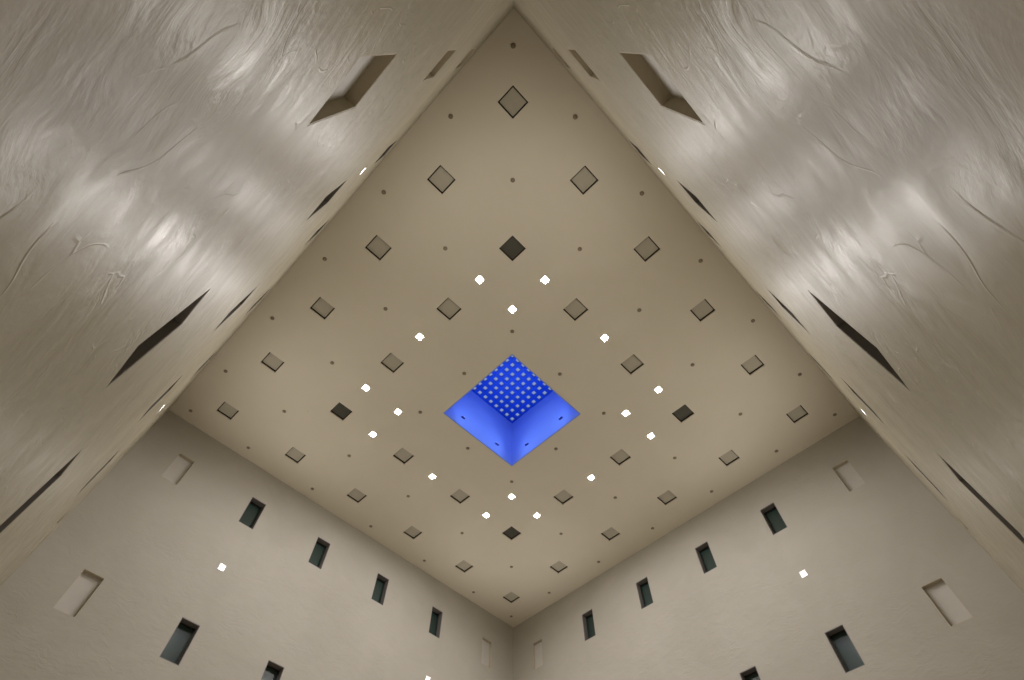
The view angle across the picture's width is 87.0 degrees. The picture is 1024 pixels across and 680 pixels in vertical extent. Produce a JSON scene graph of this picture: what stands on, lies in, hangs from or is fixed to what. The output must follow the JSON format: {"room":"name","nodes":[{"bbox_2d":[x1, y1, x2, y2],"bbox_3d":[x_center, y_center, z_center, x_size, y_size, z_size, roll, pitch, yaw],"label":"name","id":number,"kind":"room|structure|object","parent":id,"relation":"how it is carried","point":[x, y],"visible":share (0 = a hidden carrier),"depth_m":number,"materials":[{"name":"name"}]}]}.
{"room":"atrium hall","nodes":[
{"label":"atrium hall","id":0,"kind":"room"},
{"bbox_2d":[0,410,512,679],"bbox_3d":[-4.388,8.532,10.171,0.300,12.126,12.765,-41,-69,20],"label":"wall","id":1,"kind":"structure","parent":0,"point":[158,545],"depth_m":12.01,"materials":[{"name":"paint"}]},
{"bbox_2d":[52,569,104,617],"bbox_3d":[-7.865,4.607,9.781,0.118,0.799,0.397,-41,-69,20],"label":"wall niche","id":2,"kind":"object","parent":1,"relation":"attached to","point":[81,590],"visible":0.87,"depth_m":9.81,"materials":[{"name":"paint"}]},
{"bbox_2d":[161,453,194,484],"bbox_3d":[-7.844,3.047,12.640,0.118,0.799,0.397,-41,-69,20],"label":"wall niche","id":3,"kind":"object","parent":1,"relation":"attached to","point":[180,466],"visible":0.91,"depth_m":12.70,"materials":[{"name":"paint"}]},
{"bbox_2d":[159,617,199,665],"bbox_3d":[-6.483,5.881,10.467,0.197,0.799,0.397,-41,-69,20],"label":"window","id":4,"kind":"structure","parent":1,"relation":"in","point":[174,651],"depth_m":10.56,"materials":[{"name":"grey glass"}]},
{"bbox_2d":[217,563,226,571],"bbox_3d":[-6.434,5.047,11.915,0.106,0.154,0.154,-41,-69,20],"label":"wall light","id":5,"kind":"object","parent":1,"relation":"attached to","point":[221,566],"visible":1,"depth_m":11.94,"materials":[{"name":"white ceramic"}]},
{"bbox_2d":[239,497,265,528],"bbox_3d":[-6.463,4.321,13.326,0.197,0.799,0.397,-41,-69,20],"label":"window","id":6,"kind":"structure","parent":1,"relation":"in","point":[250,516],"depth_m":13.46,"materials":[{"name":"black glass"}]},
{"bbox_2d":[261,660,283,679],"bbox_3d":[-5.073,7.130,11.138,0.197,0.799,0.397,-41,-69,20],"label":"window","id":7,"kind":"structure","parent":1,"relation":"in","point":[273,671],"depth_m":11.44,"materials":[{"name":"grey glass"}]},
{"bbox_2d":[308,537,329,568],"bbox_3d":[-5.053,5.570,13.997,0.197,0.799,0.397,-41,-69,20],"label":"window","id":8,"kind":"structure","parent":1,"relation":"in","point":[318,555],"depth_m":14.13,"materials":[{"name":"black glass"}]},
{"bbox_2d":[371,573,388,604],"bbox_3d":[-3.642,6.819,14.669,0.197,0.799,0.397,-41,-69,20],"label":"window","id":9,"kind":"structure","parent":1,"relation":"in","point":[381,584],"depth_m":14.81,"materials":[{"name":"black glass"}]},
{"bbox_2d":[429,606,442,637],"bbox_3d":[-2.232,8.068,15.340,0.197,0.799,0.397,-41,-69,20],"label":"window","id":10,"kind":"structure","parent":1,"relation":"in","point":[436,615],"depth_m":15.48,"materials":[{"name":"black glass"}]},
{"bbox_2d":[481,637,491,668],"bbox_3d":[-0.793,9.292,15.998,0.118,0.799,0.397,-41,-69,20],"label":"wall niche","id":11,"kind":"object","parent":1,"relation":"attached to","point":[486,644],"visible":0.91,"depth_m":16.08,"materials":[{"name":"paint"}]},
{"bbox_2d":[0,0,513,585],"bbox_3d":[-4.394,0.821,5.963,12.080,12.126,0.300,-41,-69,20],"label":"wall","id":12,"kind":"structure","parent":0,"point":[156,156],"depth_m":1.73,"materials":[{"name":"paint"}]},
{"bbox_2d":[0,454,77,531],"bbox_3d":[-3.680,1.133,4.028,0.397,0.799,0.197,-41,-69,20],"label":"window","id":13,"kind":"structure","parent":12,"relation":"in","point":[58,474],"depth_m":4.23,"materials":[{"name":"black glass"}]},
{"bbox_2d":[77,454,115,494],"bbox_3d":[-6.495,1.991,8.344,0.397,0.799,0.197,-41,-69,20],"label":"window","id":14,"kind":"structure","parent":12,"relation":"in","point":[115,454],"depth_m":8.58,"materials":[{"name":"brown metal"}]},
{"bbox_2d":[108,292,206,384],"bbox_3d":[-2.262,-0.101,3.345,0.397,0.799,0.197,-41,-69,20],"label":"window","id":15,"kind":"structure","parent":12,"relation":"in","point":[169,327],"depth_m":3.57,"materials":[{"name":"black glass"}]},
{"bbox_2d":[143,378,179,415],"bbox_3d":[-5.077,0.757,7.660,0.397,0.799,0.197,-41,-69,20],"label":"window","id":16,"kind":"structure","parent":12,"relation":"in","point":[179,378],"depth_m":7.91,"materials":[{"name":"brown metal"}]},
{"bbox_2d":[217,290,253,327],"bbox_3d":[-3.659,-0.476,6.977,0.397,0.799,0.197,-41,-69,20],"label":"window","id":17,"kind":"structure","parent":12,"relation":"in","point":[246,297],"depth_m":7.27,"materials":[{"name":"brown glass"}]},
{"bbox_2d":[245,291,267,314],"bbox_3d":[-5.056,-0.803,10.519,0.397,0.799,0.197,-41,-69,20],"label":"window","id":18,"kind":"structure","parent":12,"relation":"in","point":[267,291],"depth_m":10.81,"materials":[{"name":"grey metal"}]},
{"bbox_2d":[307,222,326,242],"bbox_3d":[-3.638,-2.037,9.835,0.397,0.799,0.197,-41,-69,20],"label":"window","id":19,"kind":"structure","parent":12,"relation":"in","point":[318,230],"depth_m":10.19,"materials":[{"name":"brown metal"}]},
{"bbox_2d":[309,183,343,217],"bbox_3d":[-2.240,-1.710,6.293,0.397,0.799,0.197,-41,-69,20],"label":"window","id":20,"kind":"structure","parent":12,"relation":"in","point":[328,197],"depth_m":6.66,"materials":[{"name":"black glass"}]},
{"bbox_2d":[309,53,396,124],"bbox_3d":[-0.810,-1.305,2.677,0.397,0.799,0.104,-41,-69,20],"label":"wall niche","id":21,"kind":"object","parent":12,"relation":"attached to","point":[368,68],"visible":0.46,"depth_m":2.98,"materials":[{"name":"paint"}]},
{"bbox_2d":[375,141,395,162],"bbox_3d":[-2.220,-3.270,9.152,0.397,0.799,0.197,-41,-69,20],"label":"window","id":22,"kind":"structure","parent":12,"relation":"in","point":[390,146],"depth_m":9.52,"materials":[{"name":"grey"}]},
{"bbox_2d":[422,49,455,81],"bbox_3d":[-0.788,-2.914,5.626,0.397,0.799,0.104,-41,-69,20],"label":"wall niche","id":23,"kind":"object","parent":12,"relation":"attached to","point":[449,53],"visible":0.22,"depth_m":5.97,"materials":[{"name":"paint"}]},
{"bbox_2d":[455,48,475,68],"bbox_3d":[-0.768,-4.474,8.485,0.397,0.799,0.104,-41,-69,20],"label":"wall niche","id":24,"kind":"object","parent":12,"relation":"attached to","point":[473,49],"visible":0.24,"depth_m":8.83,"materials":[{"name":"paint"}]},
{"bbox_2d":[169,8,858,627],"bbox_3d":[0.040,1.737,13.510,12.680,0.300,12.765,-41,-69,20],"label":"ceiling","id":25,"kind":"structure","parent":0,"point":[482,147],"depth_m":12.59,"materials":[{"name":"paint"}]},
{"bbox_2d":[217,402,237,418],"bbox_3d":[-7.072,1.727,13.474,0.404,0.102,0.404,-41,-69,20],"label":"ceiling panel","id":26,"kind":"object","parent":25,"relation":"attached to","point":[225,408],"visible":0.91,"depth_m":13.46,"materials":[{"name":"brown"}]},
{"bbox_2d":[261,352,283,371],"bbox_3d":[-5.654,0.493,12.791,0.404,0.102,0.404,-41,-69,20],"label":"ceiling panel","id":27,"kind":"object","parent":25,"relation":"attached to","point":[271,361],"visible":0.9,"depth_m":12.78,"materials":[{"name":"brown"}]},
{"bbox_2d":[285,447,305,462],"bbox_3d":[-5.662,2.976,14.146,0.404,0.102,0.404,-41,-69,20],"label":"ceiling panel","id":28,"kind":"object","parent":25,"relation":"attached to","point":[293,453],"visible":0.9,"depth_m":14.13,"materials":[{"name":"brown"}]},
{"bbox_2d":[310,297,334,318],"bbox_3d":[-4.236,-0.741,12.107,0.404,0.102,0.404,-41,-69,20],"label":"ceiling panel","id":29,"kind":"object","parent":25,"relation":"attached to","point":[321,307],"visible":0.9,"depth_m":12.09,"materials":[{"name":"brown"}]},
{"bbox_2d":[331,402,351,419],"bbox_3d":[-4.244,1.742,13.462,0.404,0.102,0.404,-41,-69,20],"label":"ceiling panel","id":30,"kind":"object","parent":25,"relation":"attached to","point":[339,410],"visible":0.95,"depth_m":13.45,"materials":[{"name":"brown"}]},
{"bbox_2d":[347,488,365,501],"bbox_3d":[-4.252,4.225,14.817,0.404,0.102,0.404,-41,-69,20],"label":"ceiling panel","id":31,"kind":"object","parent":25,"relation":"attached to","point":[355,494],"visible":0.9,"depth_m":14.81,"materials":[{"name":"brown"}]},
{"bbox_2d":[362,384,369,391],"bbox_3d":[-3.535,1.138,13.098,0.164,0.114,0.164,-41,-69,20],"label":"recessed light","id":32,"kind":"object","parent":25,"relation":"in","point":[365,387],"visible":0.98,"depth_m":13.08,"materials":[{"name":"white ceramic"}]},
{"bbox_2d":[368,431,377,437],"bbox_3d":[-3.539,2.379,13.775,0.164,0.114,0.164,-41,-69,20],"label":"recessed light","id":33,"kind":"object","parent":25,"relation":"in","point":[372,434],"visible":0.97,"depth_m":13.76,"materials":[{"name":"white ceramic"}]},
{"bbox_2d":[365,235,390,259],"bbox_3d":[-2.818,-1.974,11.424,0.404,0.102,0.404,-41,-69,20],"label":"ceiling panel","id":34,"kind":"object","parent":25,"relation":"attached to","point":[377,246],"visible":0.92,"depth_m":11.40,"materials":[{"name":"brown"}]},
{"bbox_2d":[381,353,403,372],"bbox_3d":[-2.826,0.508,12.779,0.404,0.102,0.404,-41,-69,20],"label":"ceiling panel","id":35,"kind":"object","parent":25,"relation":"attached to","point":[391,362],"visible":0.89,"depth_m":12.76,"materials":[{"name":"brown"}]},
{"bbox_2d":[394,408,401,415],"bbox_3d":[-2.830,1.762,13.434,0.164,0.114,0.164,-41,-69,20],"label":"recessed light","id":36,"kind":"object","parent":25,"relation":"in","point":[397,411],"visible":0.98,"depth_m":13.42,"materials":[{"name":"white ceramic"}]},
{"bbox_2d":[393,448,412,463],"bbox_3d":[-2.833,2.991,14.134,0.404,0.102,0.404,-41,-69,20],"label":"ceiling panel","id":37,"kind":"object","parent":25,"relation":"attached to","point":[402,454],"visible":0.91,"depth_m":14.12,"materials":[{"name":"brown paint"}]},
{"bbox_2d":[404,526,421,538],"bbox_3d":[-2.841,5.474,15.489,0.404,0.102,0.404,-41,-69,20],"label":"ceiling panel","id":38,"kind":"object","parent":25,"relation":"attached to","point":[411,531],"visible":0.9,"depth_m":15.48,"materials":[{"name":"brown"}]},
{"bbox_2d":[415,333,423,340],"bbox_3d":[-2.117,-0.096,12.414,0.164,0.114,0.164,-41,-69,20],"label":"recessed light","id":39,"kind":"object","parent":25,"relation":"in","point":[419,336],"visible":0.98,"depth_m":12.40,"materials":[{"name":"white ceramic"}]},
{"bbox_2d":[427,165,454,193],"bbox_3d":[-1.400,-3.208,10.740,0.404,0.102,0.404,-41,-69,20],"label":"ceiling panel","id":40,"kind":"object","parent":25,"relation":"attached to","point":[440,178],"visible":0.92,"depth_m":10.72,"materials":[{"name":"brown"}]},
{"bbox_2d":[437,298,460,319],"bbox_3d":[-1.408,-0.725,12.095,0.404,0.102,0.404,-41,-69,20],"label":"ceiling panel","id":41,"kind":"object","parent":25,"relation":"attached to","point":[448,308],"visible":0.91,"depth_m":12.07,"materials":[{"name":"brown"}]},
{"bbox_2d":[451,489,469,502],"bbox_3d":[-1.423,4.240,14.805,0.404,0.102,0.404,-41,-69,20],"label":"ceiling panel","id":42,"kind":"object","parent":25,"relation":"attached to","point":[459,495],"visible":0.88,"depth_m":14.79,"materials":[{"name":"brown"}]},
{"bbox_2d":[456,560,472,571],"bbox_3d":[-1.431,6.723,16.160,0.404,0.102,0.404,-41,-69,20],"label":"ceiling panel","id":43,"kind":"object","parent":25,"relation":"attached to","point":[463,565],"visible":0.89,"depth_m":16.15,"materials":[{"name":"brown"}]},
{"bbox_2d":[475,275,484,284],"bbox_3d":[-0.699,-1.329,11.731,0.164,0.114,0.164,-41,-69,20],"label":"recessed light","id":44,"kind":"object","parent":25,"relation":"in","point":[479,279],"visible":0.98,"depth_m":11.72,"materials":[{"name":"white ceramic"}]},
{"bbox_2d":[503,526,519,539],"bbox_3d":[-0.013,5.489,15.477,0.404,0.102,0.404,-41,-69,20],"label":"ceiling panel","id":45,"kind":"object","parent":25,"relation":"attached to","point":[511,532],"visible":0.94,"depth_m":15.47,"materials":[{"name":"brown"}]},
{"bbox_2d":[503,592,519,602],"bbox_3d":[-0.021,7.972,16.832,0.404,0.102,0.404,-41,-69,20],"label":"ceiling panel","id":46,"kind":"object","parent":25,"relation":"attached to","point":[511,596],"visible":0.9,"depth_m":16.83,"materials":[{"name":"brown"}]},
{"bbox_2d":[444,354,579,465],"bbox_3d":[0.004,1.375,14.219,2.416,1.889,2.416,-41,-69,20],"label":"skylight","id":47,"kind":"object","parent":25,"relation":"attached to","point":[484,421],"visible":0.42,"depth_m":14.84,"materials":[{"name":"blue paint"}]},
{"bbox_2d":[471,356,552,422],"bbox_3d":[0.010,0.954,14.991,2.375,0.070,2.375,-41,-69,20],"label":"grille","id":48,"kind":"object","parent":47,"relation":"attached to","point":[511,359],"depth_m":15.22,"materials":[{"name":"blue metal"}]},
{"bbox_2d":[507,305,516,313],"bbox_3d":[0.006,-0.705,12.067,0.164,0.114,0.164,-41,-69,20],"label":"recessed light","id":49,"kind":"object","parent":25,"relation":"in","point":[511,309],"visible":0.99,"depth_m":12.05,"materials":[{"name":"white ceramic"}]},
{"bbox_2d":[499,235,525,260],"bbox_3d":[0.010,-1.959,11.412,0.404,0.102,0.404,-41,-69,20],"label":"ceiling panel","id":50,"kind":"object","parent":25,"relation":"attached to","point":[512,247],"visible":0.94,"depth_m":11.39,"materials":[{"name":"brown"}]},
{"bbox_2d":[498,86,527,117],"bbox_3d":[0.018,-4.441,10.057,0.404,0.102,0.404,-41,-69,20],"label":"ceiling panel","id":51,"kind":"object","parent":25,"relation":"attached to","point":[512,101],"visible":0.96,"depth_m":10.03,"materials":[{"name":"brown"}]},
{"bbox_2d":[540,275,549,284],"bbox_3d":[0.715,-1.322,11.725,0.164,0.114,0.164,-41,-69,20],"label":"recessed light","id":52,"kind":"object","parent":25,"relation":"in","point":[545,279],"visible":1,"depth_m":11.71,"materials":[{"name":"white ceramic"}]},
{"bbox_2d":[550,561,566,572],"bbox_3d":[1.397,6.738,16.148,0.404,0.102,0.404,-41,-69,20],"label":"ceiling panel","id":53,"kind":"object","parent":25,"relation":"attached to","point":[558,566],"visible":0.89,"depth_m":16.14,"materials":[{"name":"brown"}]},
{"bbox_2d":[554,490,572,503],"bbox_3d":[1.405,4.256,14.793,0.404,0.102,0.404,-41,-69,20],"label":"ceiling panel","id":54,"kind":"object","parent":25,"relation":"attached to","point":[563,496],"visible":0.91,"depth_m":14.78,"materials":[{"name":"brown"}]},
{"bbox_2d":[563,298,587,319],"bbox_3d":[1.421,-0.710,12.084,0.404,0.102,0.404,-41,-69,20],"label":"ceiling panel","id":55,"kind":"object","parent":25,"relation":"attached to","point":[575,309],"visible":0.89,"depth_m":12.06,"materials":[{"name":"brown"}]},
{"bbox_2d":[570,166,597,193],"bbox_3d":[1.429,-3.192,10.729,0.404,0.102,0.404,-41,-69,20],"label":"ceiling panel","id":56,"kind":"object","parent":25,"relation":"attached to","point":[584,179],"visible":0.93,"depth_m":10.71,"materials":[{"name":"brown"}]},
{"bbox_2d":[600,334,608,341],"bbox_3d":[2.126,-0.073,12.396,0.164,0.114,0.164,-41,-69,20],"label":"recessed light","id":57,"kind":"object","parent":25,"relation":"in","point":[604,338],"visible":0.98,"depth_m":12.38,"materials":[{"name":"white ceramic"}]},
{"bbox_2d":[601,527,619,539],"bbox_3d":[2.816,5.505,15.465,0.404,0.102,0.404,-41,-69,20],"label":"ceiling panel","id":58,"kind":"object","parent":25,"relation":"attached to","point":[610,533],"visible":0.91,"depth_m":15.45,"materials":[{"name":"brown"}]},
{"bbox_2d":[610,449,629,464],"bbox_3d":[2.823,3.022,14.110,0.404,0.102,0.404,-41,-69,20],"label":"ceiling panel","id":59,"kind":"object","parent":25,"relation":"attached to","point":[619,457],"visible":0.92,"depth_m":14.09,"materials":[{"name":"brown paint"}]},
{"bbox_2d":[621,410,630,416],"bbox_3d":[2.827,1.793,13.410,0.164,0.114,0.164,-41,-69,20],"label":"recessed light","id":60,"kind":"object","parent":25,"relation":"in","point":[625,413],"visible":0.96,"depth_m":13.40,"materials":[{"name":"white ceramic"}]},
{"bbox_2d":[621,354,643,373],"bbox_3d":[2.831,0.539,12.755,0.404,0.102,0.404,-41,-69,20],"label":"ceiling panel","id":61,"kind":"object","parent":25,"relation":"attached to","point":[632,363],"visible":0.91,"depth_m":12.74,"materials":[{"name":"brown"}]},
{"bbox_2d":[634,236,659,260],"bbox_3d":[2.839,-1.943,11.400,0.404,0.102,0.404,-41,-69,20],"label":"ceiling panel","id":62,"kind":"object","parent":25,"relation":"attached to","point":[647,248],"visible":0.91,"depth_m":11.38,"materials":[{"name":"brown"}]},
{"bbox_2d":[647,433,654,439],"bbox_3d":[3.532,2.418,13.745,0.164,0.114,0.164,-41,-69,20],"label":"recessed light","id":63,"kind":"object","parent":25,"relation":"in","point":[650,436],"visible":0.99,"depth_m":13.73,"materials":[{"name":"white ceramic"}]},
{"bbox_2d":[654,386,662,393],"bbox_3d":[3.536,1.176,13.068,0.164,0.114,0.164,-41,-69,20],"label":"recessed light","id":64,"kind":"object","parent":25,"relation":"in","point":[658,389],"visible":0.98,"depth_m":13.05,"materials":[{"name":"white ceramic"}]},
{"bbox_2d":[657,490,676,504],"bbox_3d":[4.234,4.271,14.781,0.404,0.102,0.404,-41,-69,20],"label":"ceiling panel","id":65,"kind":"object","parent":25,"relation":"attached to","point":[666,497],"visible":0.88,"depth_m":14.77,"materials":[{"name":"brown"}]},
{"bbox_2d":[672,405,693,421],"bbox_3d":[4.241,1.788,13.427,0.404,0.102,0.404,-41,-69,20],"label":"ceiling panel","id":66,"kind":"object","parent":25,"relation":"attached to","point":[683,412],"visible":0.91,"depth_m":13.41,"materials":[{"name":"brown"}]},
{"bbox_2d":[690,299,714,320],"bbox_3d":[4.249,-0.694,12.072,0.404,0.102,0.404,-41,-69,20],"label":"ceiling panel","id":67,"kind":"object","parent":25,"relation":"attached to","point":[703,309],"visible":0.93,"depth_m":12.05,"materials":[{"name":"brown"}]},
{"bbox_2d":[719,450,738,465],"bbox_3d":[5.652,3.037,14.098,0.404,0.102,0.404,-41,-69,20],"label":"ceiling panel","id":68,"kind":"object","parent":25,"relation":"attached to","point":[730,456],"visible":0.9,"depth_m":14.08,"materials":[{"name":"brown"}]},
{"bbox_2d":[741,355,763,374],"bbox_3d":[5.659,0.555,12.743,0.404,0.102,0.404,-41,-69,20],"label":"ceiling panel","id":69,"kind":"object","parent":25,"relation":"attached to","point":[754,363],"visible":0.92,"depth_m":12.72,"materials":[{"name":"brown"}]},
{"bbox_2d":[786,405,807,422],"bbox_3d":[7.070,1.804,13.415,0.404,0.102,0.404,-41,-69,20],"label":"ceiling panel","id":70,"kind":"object","parent":25,"relation":"attached to","point":[796,414],"visible":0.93,"depth_m":13.40,"materials":[{"name":"brown"}]},
{"bbox_2d":[513,416,1023,679],"bbox_3d":[4.395,8.606,10.149,12.680,12.126,0.300,-41,-69,20],"label":"wall","id":71,"kind":"structure","parent":0,"point":[867,553],"depth_m":12.04,"materials":[{"name":"paint"}]},
{"bbox_2d":[532,639,542,669],"bbox_3d":[0.800,9.363,16.025,0.397,0.799,0.118,-41,-69,20],"label":"wall niche","id":72,"kind":"object","parent":71,"relation":"in","point":[537,646],"visible":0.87,"depth_m":16.09,"materials":[{"name":"paint"}]},
{"bbox_2d":[582,609,595,640],"bbox_3d":[2.247,8.155,15.355,0.397,0.799,0.197,-41,-69,20],"label":"window","id":73,"kind":"structure","parent":71,"relation":"in","point":[588,621],"depth_m":15.49,"materials":[{"name":"black glass"}]},
{"bbox_2d":[636,577,652,608],"bbox_3d":[3.665,6.921,14.672,0.397,0.799,0.197,-41,-69,20],"label":"window","id":74,"kind":"structure","parent":71,"relation":"in","point":[643,588],"depth_m":14.81,"materials":[{"name":"black glass"}]},
{"bbox_2d":[695,542,716,573],"bbox_3d":[5.083,5.688,13.988,0.397,0.799,0.197,-41,-69,20],"label":"window","id":75,"kind":"structure","parent":71,"relation":"in","point":[704,554],"depth_m":14.12,"materials":[{"name":"black glass"}]},
{"bbox_2d":[739,666,760,679],"bbox_3d":[5.063,7.248,11.129,0.397,0.799,0.197,-41,-69,20],"label":"window","id":76,"kind":"structure","parent":71,"relation":"in","point":[751,673],"depth_m":11.46,"materials":[{"name":"black glass"}]},
{"bbox_2d":[760,502,786,534],"bbox_3d":[6.502,4.454,13.305,0.397,0.799,0.197,-41,-69,20],"label":"window","id":77,"kind":"structure","parent":71,"relation":"in","point":[774,520],"depth_m":13.44,"materials":[{"name":"black glass"}]},
{"bbox_2d":[799,569,807,577],"bbox_3d":[6.453,5.179,11.894,0.154,0.154,0.106,-41,-69,20],"label":"wall light","id":78,"kind":"object","parent":71,"relation":"attached to","point":[803,573],"visible":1,"depth_m":11.91,"materials":[{"name":"white ceramic"}]},
{"bbox_2d":[825,624,864,672],"bbox_3d":[6.481,6.014,10.446,0.397,0.799,0.197,-41,-69,20],"label":"window","id":79,"kind":"structure","parent":71,"relation":"in","point":[847,654],"depth_m":10.54,"materials":[{"name":"black glass"}]},
{"bbox_2d":[832,459,865,491],"bbox_3d":[7.891,3.195,12.607,0.397,0.799,0.118,-41,-69,20],"label":"wall niche","id":80,"kind":"object","parent":71,"relation":"in","point":[844,470],"visible":0.87,"depth_m":12.66,"materials":[{"name":"paint"}]},
{"bbox_2d":[921,577,972,626],"bbox_3d":[7.870,4.755,9.749,0.397,0.799,0.118,-41,-69,20],"label":"wall niche","id":81,"kind":"object","parent":71,"relation":"in","point":[940,594],"visible":0.87,"depth_m":9.78,"materials":[{"name":"paint"}]},
{"bbox_2d":[514,0,1023,592],"bbox_3d":[4.389,0.896,5.941,0.300,12.126,12.165,-41,-69,20],"label":"wall","id":82,"kind":"structure","parent":0,"point":[864,157],"depth_m":1.57,"materials":[{"name":"paint"}]},
{"bbox_2d":[551,48,570,68],"bbox_3d":[0.802,-4.475,8.473,0.104,0.799,0.397,-41,-69,20],"label":"wall niche","id":83,"kind":"object","parent":82,"relation":"attached to","point":[553,49],"visible":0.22,"depth_m":8.82,"materials":[{"name":"paint"}]},
{"bbox_2d":[568,49,599,80],"bbox_3d":[0.781,-2.914,5.614,0.104,0.799,0.397,-41,-69,20],"label":"wall niche","id":84,"kind":"object","parent":82,"relation":"attached to","point":[574,53],"visible":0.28,"depth_m":5.96,"materials":[{"name":"paint"}]},
{"bbox_2d":[632,143,649,162],"bbox_3d":[2.246,-3.255,9.128,0.197,0.799,0.397,-41,-69,20],"label":"window","id":85,"kind":"structure","parent":82,"relation":"in","point":[639,151],"depth_m":9.50,"materials":[{"name":"brown metal"}]},
{"bbox_2d":[619,52,703,123],"bbox_3d":[0.760,-1.305,2.666,0.104,0.799,0.397,-41,-69,20],"label":"wall niche","id":86,"kind":"object","parent":82,"relation":"attached to","point":[644,65],"visible":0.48,"depth_m":2.98,"materials":[{"name":"paint"}]},
{"bbox_2d":[681,184,712,217],"bbox_3d":[2.226,-1.695,6.269,0.197,0.799,0.397,-41,-69,20],"label":"window","id":87,"kind":"structure","parent":82,"relation":"in","point":[693,196],"depth_m":6.63,"materials":[{"name":"black glass"}]},
{"bbox_2d":[770,292,805,329],"bbox_3d":[3.636,-0.446,6.941,0.197,0.799,0.397,-41,-69,20],"label":"window","id":88,"kind":"structure","parent":82,"relation":"in","point":[781,304],"depth_m":7.21,"materials":[{"name":"black glass"}]},
{"bbox_2d":[810,292,907,387],"bbox_3d":[2.204,-0.086,3.321,0.197,0.799,0.397,-41,-69,20],"label":"window","id":89,"kind":"structure","parent":82,"relation":"in","point":[840,323],"depth_m":3.55,"materials":[{"name":"black glass"}]},
{"bbox_2d":[845,382,880,419],"bbox_3d":[5.046,0.803,7.612,0.197,0.799,0.397,-41,-69,20],"label":"window","id":90,"kind":"structure","parent":82,"relation":"in","point":[856,394],"depth_m":7.89,"materials":[{"name":"brown metal"}]},
{"bbox_2d":[909,459,942,494],"bbox_3d":[6.457,2.052,8.284,0.197,0.799,0.397,-41,-69,20],"label":"window","id":91,"kind":"structure","parent":82,"relation":"in","point":[909,459],"depth_m":8.46,"materials":[{"name":"brown metal"}]},
{"bbox_2d":[941,457,1023,542],"bbox_3d":[3.615,1.163,3.992,0.197,0.799,0.397,-41,-69,20],"label":"window","id":92,"kind":"structure","parent":82,"relation":"in","point":[997,514],"depth_m":4.18,"materials":[{"name":"black glass"}]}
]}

